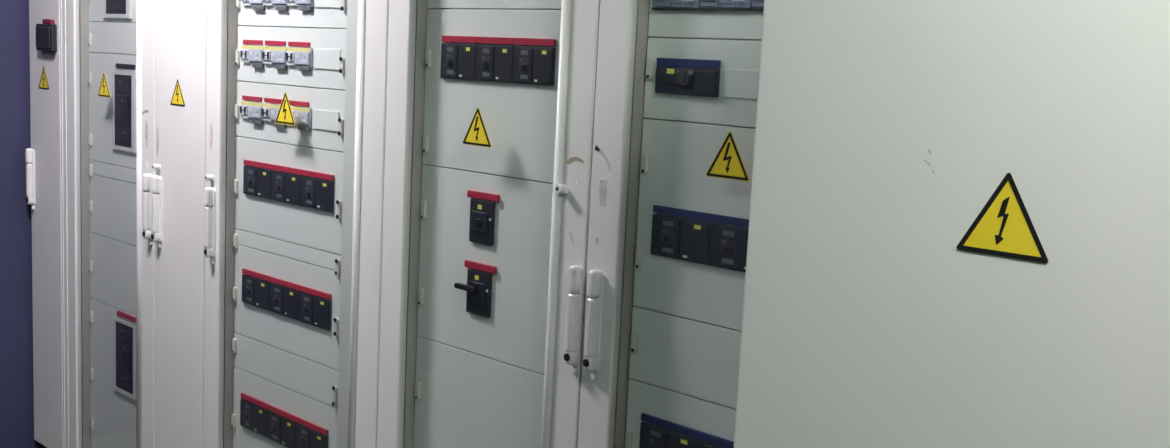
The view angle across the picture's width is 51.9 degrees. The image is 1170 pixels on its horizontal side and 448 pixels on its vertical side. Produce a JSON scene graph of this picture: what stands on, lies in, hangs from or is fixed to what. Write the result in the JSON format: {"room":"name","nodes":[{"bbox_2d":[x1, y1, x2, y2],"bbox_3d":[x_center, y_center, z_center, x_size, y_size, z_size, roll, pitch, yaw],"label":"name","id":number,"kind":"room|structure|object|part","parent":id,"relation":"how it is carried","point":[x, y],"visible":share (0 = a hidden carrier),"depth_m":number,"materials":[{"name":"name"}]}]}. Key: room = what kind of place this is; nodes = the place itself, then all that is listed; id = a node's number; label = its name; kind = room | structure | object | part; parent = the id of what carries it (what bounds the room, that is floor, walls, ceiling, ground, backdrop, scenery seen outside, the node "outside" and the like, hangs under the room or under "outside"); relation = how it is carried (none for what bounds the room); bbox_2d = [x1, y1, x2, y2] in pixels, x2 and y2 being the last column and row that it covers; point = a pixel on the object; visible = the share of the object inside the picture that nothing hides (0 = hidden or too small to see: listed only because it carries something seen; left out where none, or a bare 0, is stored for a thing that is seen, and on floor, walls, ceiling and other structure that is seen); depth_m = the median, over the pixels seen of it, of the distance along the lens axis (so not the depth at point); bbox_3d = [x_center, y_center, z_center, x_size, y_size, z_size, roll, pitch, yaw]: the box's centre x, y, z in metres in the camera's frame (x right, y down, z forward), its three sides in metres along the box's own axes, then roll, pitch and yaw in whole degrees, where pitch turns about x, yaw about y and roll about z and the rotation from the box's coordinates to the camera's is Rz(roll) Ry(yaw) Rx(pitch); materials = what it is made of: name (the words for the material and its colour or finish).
{"room":"electrical room","nodes":[
{"label":"electrical room","id":0,"kind":"room"},
{"bbox_2d":[0,0,43,447],"bbox_3d":[-3.582,-0.427,3.921,0.100,3.050,4.620,10,11,44],"label":"wall","id":1,"kind":"structure","parent":0,"point":[16,298],"depth_m":5.12,"materials":[{"name":"blue paint"}]},
{"bbox_3d":[-0.894,1.629,1.453,7.862,0.100,4.820,10,11,44],"label":"floor","id":2,"kind":"structure","parent":0,"visible":0},
{"bbox_2d":[25,0,62,447],"bbox_3d":[-2.063,-0.095,5.216,0.310,2.200,0.611,10,11,44],"label":"tall cabinet","id":3,"kind":"object","parent":2,"relation":"on","point":[43,159],"visible":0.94,"depth_m":5.03,"materials":[{"name":"metal"}]},
{"bbox_3d":[-2.348,-0.198,5.080,0.031,0.244,0.031,10,11,44],"label":"handle","id":4,"kind":"part","parent":3,"relation":"part of","materials":[{"name":"white plastic"}]},
{"bbox_2d":[39,66,48,89],"bbox_3d":[-2.231,-0.604,4.952,0.108,0.094,0.001,10,11,44],"label":"warning sign","id":5,"kind":"object","parent":3,"relation":"attached to","point":[43,84],"visible":1,"depth_m":4.95,"materials":[{"name":"yellow plastic"}]},
{"bbox_2d":[36,19,56,56],"bbox_3d":[-2.193,-0.757,4.882,0.162,0.150,0.028,10,11,44],"label":"circuit breaker","id":6,"kind":"object","parent":3,"relation":"attached to","point":[46,32],"visible":1,"depth_m":4.85,"materials":[{"name":"black plastic"}]},
{"bbox_2d":[60,0,155,447],"bbox_3d":[-1.658,-0.023,4.824,0.820,2.200,0.611,10,11,44],"label":"tall cabinet","id":7,"kind":"object","parent":2,"relation":"on","point":[108,247],"visible":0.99,"depth_m":4.76,"materials":[{"name":"metal"}]},
{"bbox_2d":[98,72,109,97],"bbox_3d":[-1.831,-0.531,4.573,0.108,0.095,0.001,10,11,44],"label":"warning sign","id":8,"kind":"object","parent":7,"relation":"attached to","point":[103,91],"visible":1,"depth_m":4.57,"materials":[{"name":"yellow plastic"}]},
{"bbox_3d":[-1.786,-0.436,4.615,0.543,0.426,0.006,10,11,44],"label":"panel","id":9,"kind":"part","parent":7,"relation":"part of","materials":[{"name":"paint"}]},
{"bbox_3d":[-1.773,-0.708,4.579,0.543,0.117,0.006,10,11,44],"label":"panel","id":10,"kind":"part","parent":7,"relation":"part of","materials":[{"name":"paint"}]},
{"bbox_3d":[-1.764,-0.878,4.556,0.543,0.222,0.006,10,11,44],"label":"panel","id":11,"kind":"part","parent":7,"relation":"part of","materials":[{"name":"paint"}]},
{"bbox_3d":[-1.804,0.005,4.679,0.543,2.006,0.005,10,11,44],"label":"mounting frame","id":12,"kind":"part","parent":7,"relation":"part of","materials":[{"name":"grey metal"}]},
{"bbox_3d":[-1.835,0.532,4.745,0.543,0.392,0.006,10,11,44],"label":"panel","id":13,"kind":"part","parent":7,"relation":"part of","materials":[{"name":"paint"}]},
{"bbox_3d":[-1.818,0.202,4.701,0.543,0.269,0.006,10,11,44],"label":"panel","id":14,"kind":"part","parent":7,"relation":"part of","materials":[{"name":"paint"}]},
{"bbox_3d":[-1.806,-0.051,4.667,0.543,0.236,0.006,10,11,44],"label":"panel","id":15,"kind":"part","parent":7,"relation":"part of","materials":[{"name":"paint"}]},
{"bbox_3d":[-1.798,-0.196,4.647,0.543,0.052,0.006,10,11,44],"label":"panel","id":16,"kind":"part","parent":7,"relation":"part of","materials":[{"name":"paint"}]},
{"bbox_3d":[-1.851,0.864,4.790,0.543,0.272,0.006,10,11,44],"label":"panel","id":17,"kind":"part","parent":7,"relation":"part of","materials":[{"name":"paint"}]},
{"bbox_2d":[103,0,131,17],"bbox_3d":[-1.779,-0.862,4.551,0.223,0.161,0.022,10,11,44],"label":"circuit breaker","id":18,"kind":"object","parent":7,"relation":"attached to","point":[111,8],"visible":1,"depth_m":4.55,"materials":[{"name":"white plastic"}]},
{"bbox_2d":[112,63,135,152],"bbox_3d":[-1.758,-0.443,4.567,0.195,0.329,0.022,10,11,44],"label":"circuit breaker","id":19,"kind":"object","parent":7,"relation":"attached to","point":[123,85],"visible":1,"depth_m":4.56,"materials":[{"name":"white plastic"}]},
{"bbox_3d":[-1.745,-0.583,4.554,0.175,0.008,0.006,10,11,44],"label":"rail","id":20,"kind":"part","parent":19,"relation":"part of","materials":[{"name":"white plastic"}]},
{"bbox_2d":[113,310,135,399],"bbox_3d":[-1.799,0.509,4.688,0.201,0.325,0.022,10,11,44],"label":"circuit breaker","id":21,"kind":"object","parent":7,"relation":"attached to","point":[124,332],"visible":0.96,"depth_m":4.68,"materials":[{"name":"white plastic"}]},
{"bbox_3d":[-1.787,0.372,4.675,0.181,0.008,0.006,10,11,44],"label":"rail","id":22,"kind":"part","parent":21,"relation":"part of","materials":[{"name":"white plastic"}]},
{"bbox_3d":[-1.581,-0.060,4.338,0.031,0.244,0.031,10,11,44],"label":"handle","id":23,"kind":"part","parent":7,"relation":"part of","materials":[{"name":"white plastic"}]},
{"bbox_2d":[151,0,206,447],"bbox_3d":[-1.235,0.053,4.415,0.361,2.200,0.611,10,11,44],"label":"tall cabinet","id":24,"kind":"object","parent":2,"relation":"on","point":[178,185],"visible":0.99,"depth_m":4.20,"materials":[{"name":"metal"}]},
{"bbox_3d":[-1.528,-0.202,4.278,0.022,0.024,0.025,10,11,44],"label":"seal knob","id":25,"kind":"part","parent":24,"relation":"part of","materials":[{"name":"white plastic"}]},
{"bbox_3d":[-1.532,-0.052,4.290,0.031,0.244,0.031,10,11,44],"label":"handle","id":26,"kind":"part","parent":24,"relation":"part of","materials":[{"name":"white plastic"}]},
{"bbox_2d":[170,79,184,105],"bbox_3d":[-1.409,-0.455,4.156,0.104,0.091,0.001,10,11,44],"label":"warning sign","id":27,"kind":"object","parent":24,"relation":"attached to","point":[177,99],"visible":1,"depth_m":4.16,"materials":[{"name":"yellow plastic"}]},
{"bbox_2d":[204,0,388,447],"bbox_3d":[-0.747,0.141,3.943,1.003,2.200,0.611,10,11,44],"label":"tall cabinet","id":28,"kind":"object","parent":2,"relation":"on","point":[329,380],"visible":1,"depth_m":3.77,"materials":[{"name":"metal"}]},
{"bbox_3d":[-1.256,-0.153,4.014,0.022,0.024,0.025,10,11,44],"label":"seal knob","id":29,"kind":"part","parent":28,"relation":"part of","materials":[{"name":"white plastic"}]},
{"bbox_3d":[-1.260,-0.003,4.027,0.031,0.244,0.031,10,11,44],"label":"handle","id":30,"kind":"part","parent":28,"relation":"part of","materials":[{"name":"white plastic"}]},
{"bbox_2d":[240,40,263,67],"bbox_3d":[-1.079,-0.552,3.895,0.134,0.088,0.014,10,11,44],"label":"modular breaker","id":31,"kind":"object","parent":28,"relation":"attached to","point":[252,54],"visible":1,"depth_m":3.88,"materials":[{"name":"grey plastic"}]},
{"bbox_2d":[240,95,263,124],"bbox_3d":[-1.088,-0.372,3.919,0.134,0.088,0.014,10,11,44],"label":"modular breaker","id":32,"kind":"object","parent":28,"relation":"attached to","point":[250,110],"visible":1,"depth_m":3.91,"materials":[{"name":"grey plastic"}]},
{"bbox_2d":[242,0,264,9],"bbox_3d":[-1.070,-0.734,3.870,0.134,0.088,0.014,10,11,44],"label":"modular breaker","id":33,"kind":"object","parent":28,"relation":"attached to","point":[257,4],"visible":1,"depth_m":3.86,"materials":[{"name":"grey plastic"}]},
{"bbox_2d":[240,393,268,436],"bbox_3d":[-1.112,0.640,4.027,0.171,0.113,0.016,10,11,44],"label":"circuit breaker","id":34,"kind":"object","parent":28,"relation":"attached to","point":[253,411],"visible":1,"depth_m":4.02,"materials":[{"name":"plastic"}]},
{"bbox_2d":[242,268,270,310],"bbox_3d":[-1.090,0.216,3.970,0.171,0.113,0.016,10,11,44],"label":"circuit breaker","id":35,"kind":"object","parent":28,"relation":"attached to","point":[255,291],"visible":1,"depth_m":3.97,"materials":[{"name":"plastic"}]},
{"bbox_2d":[243,160,272,198],"bbox_3d":[-1.071,-0.146,3.921,0.171,0.113,0.016,10,11,44],"label":"circuit breaker","id":36,"kind":"object","parent":28,"relation":"attached to","point":[256,181],"visible":1,"depth_m":3.92,"materials":[{"name":"plastic"}]},
{"bbox_2d":[262,98,286,127],"bbox_3d":[-0.990,-0.355,3.824,0.134,0.088,0.014,10,11,44],"label":"modular breaker","id":37,"kind":"object","parent":28,"relation":"attached to","point":[269,111],"visible":0.8,"depth_m":3.83,"materials":[{"name":"grey plastic"}]},
{"bbox_2d":[263,41,287,69],"bbox_3d":[-0.981,-0.535,3.800,0.134,0.088,0.014,10,11,44],"label":"modular breaker","id":38,"kind":"object","parent":28,"relation":"attached to","point":[276,56],"visible":1,"depth_m":3.79,"materials":[{"name":"grey plastic"}]},
{"bbox_2d":[264,0,288,10],"bbox_3d":[-0.972,-0.716,3.776,0.134,0.088,0.014,10,11,44],"label":"modular breaker","id":39,"kind":"object","parent":28,"relation":"attached to","point":[278,4],"visible":1,"depth_m":3.76,"materials":[{"name":"grey plastic"}]},
{"bbox_2d":[267,404,296,447],"bbox_3d":[-0.989,0.663,3.908,0.171,0.113,0.016,10,11,44],"label":"circuit breaker","id":40,"kind":"object","parent":28,"relation":"attached to","point":[281,425],"visible":1,"depth_m":3.91,"materials":[{"name":"plastic"}]},
{"bbox_2d":[269,277,299,319],"bbox_3d":[-0.967,0.238,3.851,0.171,0.113,0.016,10,11,44],"label":"circuit breaker","id":41,"kind":"object","parent":28,"relation":"attached to","point":[283,300],"visible":1,"depth_m":3.85,"materials":[{"name":"plastic"}]},
{"bbox_2d":[275,92,294,125],"bbox_3d":[-0.921,-0.356,3.693,0.115,0.100,0.001,10,11,44],"label":"warning sign","id":42,"kind":"object","parent":28,"relation":"attached to","point":[285,116],"visible":1,"depth_m":3.69,"materials":[{"name":"yellow plastic"}]},
{"bbox_3d":[-0.987,0.682,3.924,0.627,0.307,0.006,10,11,44],"label":"panel","id":43,"kind":"part","parent":28,"relation":"part of","materials":[{"name":"paint"}]},
{"bbox_2d":[271,164,301,205],"bbox_3d":[-0.948,-0.124,3.801,0.171,0.113,0.016,10,11,44],"label":"circuit breaker","id":44,"kind":"object","parent":28,"relation":"attached to","point":[285,187],"visible":1,"depth_m":3.80,"materials":[{"name":"plastic"}]},
{"bbox_3d":[-0.976,0.469,3.895,0.627,0.117,0.006,10,11,44],"label":"panel","id":45,"kind":"part","parent":28,"relation":"part of","materials":[{"name":"paint"}]},
{"bbox_3d":[-0.966,0.258,3.867,0.627,0.304,0.006,10,11,44],"label":"panel","id":46,"kind":"part","parent":28,"relation":"part of","materials":[{"name":"paint"}]},
{"bbox_3d":[-0.957,0.081,3.843,0.627,0.048,0.006,10,11,44],"label":"panel","id":47,"kind":"part","parent":28,"relation":"part of","materials":[{"name":"paint"}]},
{"bbox_3d":[-0.948,-0.099,3.819,0.627,0.309,0.006,10,11,44],"label":"panel","id":48,"kind":"part","parent":28,"relation":"part of","materials":[{"name":"paint"}]},
{"bbox_3d":[-0.935,-0.344,3.786,0.627,0.181,0.006,10,11,44],"label":"panel","id":49,"kind":"part","parent":28,"relation":"part of","materials":[{"name":"paint"}]},
{"bbox_3d":[-0.926,-0.525,3.762,0.627,0.178,0.006,10,11,44],"label":"panel","id":50,"kind":"part","parent":28,"relation":"part of","materials":[{"name":"paint"}]},
{"bbox_3d":[-0.956,0.157,3.858,0.627,2.006,0.005,10,11,44],"label":"mounting frame","id":51,"kind":"part","parent":28,"relation":"part of","materials":[{"name":"grey metal"}]},
{"bbox_3d":[-0.916,-0.726,3.735,0.627,0.222,0.006,10,11,44],"label":"panel","id":52,"kind":"part","parent":28,"relation":"part of","materials":[{"name":"paint"}]},
{"bbox_2d":[286,42,312,70],"bbox_3d":[-0.883,-0.517,3.705,0.134,0.088,0.014,10,11,44],"label":"modular breaker","id":53,"kind":"object","parent":28,"relation":"attached to","point":[302,58],"visible":1,"depth_m":3.69,"materials":[{"name":"grey plastic"}]},
{"bbox_2d":[289,100,311,130],"bbox_3d":[-0.892,-0.337,3.729,0.134,0.088,0.014,10,11,44],"label":"modular breaker","id":54,"kind":"object","parent":28,"relation":"attached to","point":[301,115],"visible":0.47,"depth_m":3.71,"materials":[{"name":"grey plastic"}]},
{"bbox_2d":[287,0,313,10],"bbox_3d":[-0.874,-0.699,3.681,0.134,0.088,0.014,10,11,44],"label":"modular breaker","id":55,"kind":"object","parent":28,"relation":"attached to","point":[304,5],"visible":1,"depth_m":3.67,"materials":[{"name":"grey plastic"}]},
{"bbox_2d":[296,417,327,447],"bbox_3d":[-0.866,0.685,3.789,0.171,0.113,0.016,10,11,44],"label":"circuit breaker","id":56,"kind":"object","parent":28,"relation":"attached to","point":[308,434],"visible":1,"depth_m":3.79,"materials":[{"name":"plastic"}]},
{"bbox_2d":[298,285,331,330],"bbox_3d":[-0.844,0.260,3.731,0.171,0.113,0.016,10,11,44],"label":"circuit breaker","id":57,"kind":"object","parent":28,"relation":"attached to","point":[313,310],"visible":1,"depth_m":3.72,"materials":[{"name":"plastic"}]},
{"bbox_2d":[300,170,333,211],"bbox_3d":[-0.825,-0.102,3.682,0.171,0.113,0.016,10,11,44],"label":"circuit breaker","id":58,"kind":"object","parent":28,"relation":"attached to","point":[316,193],"visible":1,"depth_m":3.67,"materials":[{"name":"plastic"}]},
{"bbox_2d":[377,0,599,447],"bbox_3d":[-0.103,0.257,3.319,0.798,2.200,0.611,10,11,44],"label":"tall cabinet","id":59,"kind":"object","parent":2,"relation":"on","point":[450,376],"visible":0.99,"depth_m":3.15,"materials":[{"name":"metal"}]},
{"bbox_2d":[440,35,476,79],"bbox_3d":[-0.336,-0.440,3.172,0.143,0.113,0.016,10,11,44],"label":"circuit breaker","id":60,"kind":"object","parent":59,"relation":"attached to","point":[458,61],"visible":1,"depth_m":3.17,"materials":[{"name":"plastic"}]},
{"bbox_2d":[454,260,496,317],"bbox_3d":[-0.291,0.172,3.167,0.130,0.138,0.035,10,11,44],"label":"circuit breaker","id":61,"kind":"object","parent":59,"relation":"attached to","point":[478,287],"visible":1,"depth_m":3.16,"materials":[{"name":"black plastic"}]},
{"bbox_3d":[-0.314,0.168,3.181,0.077,0.034,0.022,10,11,44],"label":"rotary handle","id":62,"kind":"part","parent":61,"relation":"part of","materials":[{"name":"black plastic"}]},
{"bbox_2d":[463,107,490,147],"bbox_3d":[-0.275,-0.248,3.067,0.112,0.098,0.001,10,11,44],"label":"warning sign","id":63,"kind":"object","parent":59,"relation":"attached to","point":[476,135],"visible":1,"depth_m":3.07,"materials":[{"name":"yellow plastic"}]},
{"bbox_3d":[-0.266,0.569,3.206,0.606,0.433,0.006,10,11,44],"label":"panel","id":64,"kind":"part","parent":59,"relation":"part of","materials":[{"name":"paint"}]},
{"bbox_2d":[467,190,499,245],"bbox_3d":[-0.271,-0.015,3.144,0.120,0.135,0.018,10,11,44],"label":"circuit breaker","id":65,"kind":"object","parent":59,"relation":"attached to","point":[482,212],"visible":1,"depth_m":3.14,"materials":[{"name":"black plastic"}]},
{"bbox_3d":[-0.243,0.113,3.145,0.606,0.482,0.006,10,11,44],"label":"panel","id":66,"kind":"part","parent":59,"relation":"part of","materials":[{"name":"paint"}]},
{"bbox_3d":[-0.247,0.285,3.172,0.606,2.006,0.005,10,11,44],"label":"mounting frame","id":67,"kind":"part","parent":59,"relation":"part of","materials":[{"name":"grey metal"}]},
{"bbox_3d":[-0.221,-0.337,3.084,0.606,0.421,0.006,10,11,44],"label":"panel","id":68,"kind":"part","parent":59,"relation":"part of","materials":[{"name":"paint"}]},
{"bbox_2d":[475,37,514,82],"bbox_3d":[-0.233,-0.421,3.072,0.143,0.113,0.016,10,11,44],"label":"circuit breaker","id":69,"kind":"object","parent":59,"relation":"attached to","point":[494,63],"visible":1,"depth_m":3.07,"materials":[{"name":"plastic"}]},
{"bbox_3d":[-0.206,-0.628,3.045,0.606,0.162,0.006,10,11,44],"label":"panel","id":70,"kind":"part","parent":59,"relation":"part of","materials":[{"name":"paint"}]},
{"bbox_2d":[513,38,555,85],"bbox_3d":[-0.129,-0.402,2.973,0.143,0.113,0.016,10,11,44],"label":"circuit breaker","id":71,"kind":"object","parent":59,"relation":"attached to","point":[531,65],"visible":1,"depth_m":2.97,"materials":[{"name":"plastic"}]},
{"bbox_3d":[-0.057,-0.082,2.842,0.022,0.024,0.025,10,11,44],"label":"seal knob","id":72,"kind":"part","parent":59,"relation":"part of","materials":[{"name":"white plastic"}]},
{"bbox_3d":[-0.028,0.219,2.835,0.031,0.244,0.031,10,11,44],"label":"handle","id":73,"kind":"part","parent":59,"relation":"part of","materials":[{"name":"white plastic"}]},
{"bbox_2d":[578,0,763,447],"bbox_3d":[0.481,0.362,2.753,0.837,2.200,0.611,10,11,44],"label":"tall cabinet","id":74,"kind":"object","parent":2,"relation":"on","point":[662,335],"visible":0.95,"depth_m":2.71,"materials":[{"name":"metal"}]},
{"bbox_3d":[0.017,0.227,2.791,0.031,0.244,0.031,10,11,44],"label":"handle","id":75,"kind":"part","parent":74,"relation":"part of","materials":[{"name":"white plastic"}]},
{"bbox_3d":[0.298,0.366,2.565,0.834,2.135,0.024,10,11,44],"label":"door","id":76,"kind":"part","parent":74,"relation":"part of","materials":[{"name":"paint"}]},
{"bbox_2d":[639,413,698,447],"bbox_3d":[0.188,0.507,2.738,0.171,0.113,0.016,10,11,44],"label":"circuit breaker","id":77,"kind":"object","parent":74,"relation":"attached to","point":[651,435],"visible":1,"depth_m":2.74,"materials":[{"name":"plastic"}]},
{"bbox_2d":[651,0,700,10],"bbox_3d":[0.201,-0.511,2.640,0.135,0.082,0.014,10,11,44],"label":"modular breaker","id":78,"kind":"object","parent":74,"relation":"attached to","point":[692,5],"visible":1,"depth_m":2.64,"materials":[{"name":"grey plastic"}]},
{"bbox_2d":[650,205,711,264],"bbox_3d":[0.212,0.024,2.673,0.171,0.113,0.016,10,11,44],"label":"circuit breaker","id":79,"kind":"object","parent":74,"relation":"attached to","point":[678,238],"visible":1,"depth_m":2.67,"materials":[{"name":"plastic"}]},
{"bbox_3d":[0.316,0.611,2.636,0.624,0.419,0.006,10,11,44],"label":"panel","id":80,"kind":"part","parent":74,"relation":"part of","materials":[{"name":"paint"}]},
{"bbox_3d":[0.331,0.317,2.597,0.624,0.170,0.006,10,11,44],"label":"panel","id":81,"kind":"part","parent":74,"relation":"part of","materials":[{"name":"paint"}]},
{"bbox_2d":[655,58,720,96],"bbox_3d":[0.220,-0.322,2.631,0.175,0.079,0.022,10,11,44],"label":"circuit breaker","id":82,"kind":"object","parent":74,"relation":"attached to","point":[692,77],"visible":1,"depth_m":2.62,"materials":[{"name":"plastic"}]},
{"bbox_3d":[0.346,0.015,2.557,0.624,0.434,0.006,10,11,44],"label":"panel","id":83,"kind":"part","parent":74,"relation":"part of","materials":[{"name":"paint"}]},
{"bbox_3d":[0.332,0.389,2.611,0.624,2.006,0.005,10,11,44],"label":"mounting frame","id":84,"kind":"part","parent":74,"relation":"part of","materials":[{"name":"grey metal"}]},
{"bbox_3d":[0.362,-0.292,2.515,0.624,0.180,0.006,10,11,44],"label":"panel","id":85,"kind":"part","parent":74,"relation":"part of","materials":[{"name":"paint"}]},
{"bbox_3d":[0.372,-0.494,2.488,0.624,0.222,0.006,10,11,44],"label":"panel","id":86,"kind":"part","parent":74,"relation":"part of","materials":[{"name":"paint"}]},
{"bbox_2d":[697,431,733,447],"bbox_3d":[0.309,0.528,2.620,0.171,0.113,0.016,10,11,44],"label":"circuit breaker","id":87,"kind":"object","parent":74,"relation":"attached to","point":[717,442],"visible":1,"depth_m":2.65,"materials":[{"name":"plastic"}]},
{"bbox_2d":[699,0,751,10],"bbox_3d":[0.298,-0.494,2.546,0.135,0.082,0.014,10,11,44],"label":"modular breaker","id":88,"kind":"object","parent":74,"relation":"attached to","point":[723,5],"visible":1,"depth_m":2.54,"materials":[{"name":"grey plastic"}]},
{"bbox_2d":[706,131,748,181],"bbox_3d":[0.300,-0.144,2.510,0.115,0.101,0.001,10,11,44],"label":"warning sign","id":89,"kind":"object","parent":74,"relation":"attached to","point":[727,163],"visible":1,"depth_m":2.51,"materials":[{"name":"yellow plastic"}]},
{"bbox_2d":[709,214,748,272],"bbox_3d":[0.333,0.045,2.556,0.171,0.113,0.016,10,11,44],"label":"circuit breaker","id":90,"kind":"object","parent":74,"relation":"attached to","point":[728,244],"visible":0.7,"depth_m":2.58,"materials":[{"name":"plastic"}]},
{"bbox_2d":[750,0,763,10],"bbox_3d":[0.396,-0.476,2.451,0.135,0.082,0.014,10,11,44],"label":"modular breaker","id":91,"kind":"object","parent":74,"relation":"attached to","point":[755,3],"visible":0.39,"depth_m":2.49,"materials":[{"name":"grey plastic"}]},
{"bbox_2d":[734,0,1169,447],"bbox_3d":[0.961,0.495,1.942,0.982,2.200,1.111,10,11,44],"label":"tall cabinet","id":92,"kind":"object","parent":2,"relation":"on","point":[885,129],"visible":1,"depth_m":1.58,"materials":[{"name":"metal"}]},
{"bbox_2d":[957,173,1047,262],"bbox_3d":[0.537,-0.012,1.535,0.123,0.108,0.001,10,11,44],"label":"warning sign","id":93,"kind":"object","parent":92,"relation":"attached to","point":[1004,227],"visible":1,"depth_m":1.53,"materials":[{"name":"yellow plastic"}]}
]}

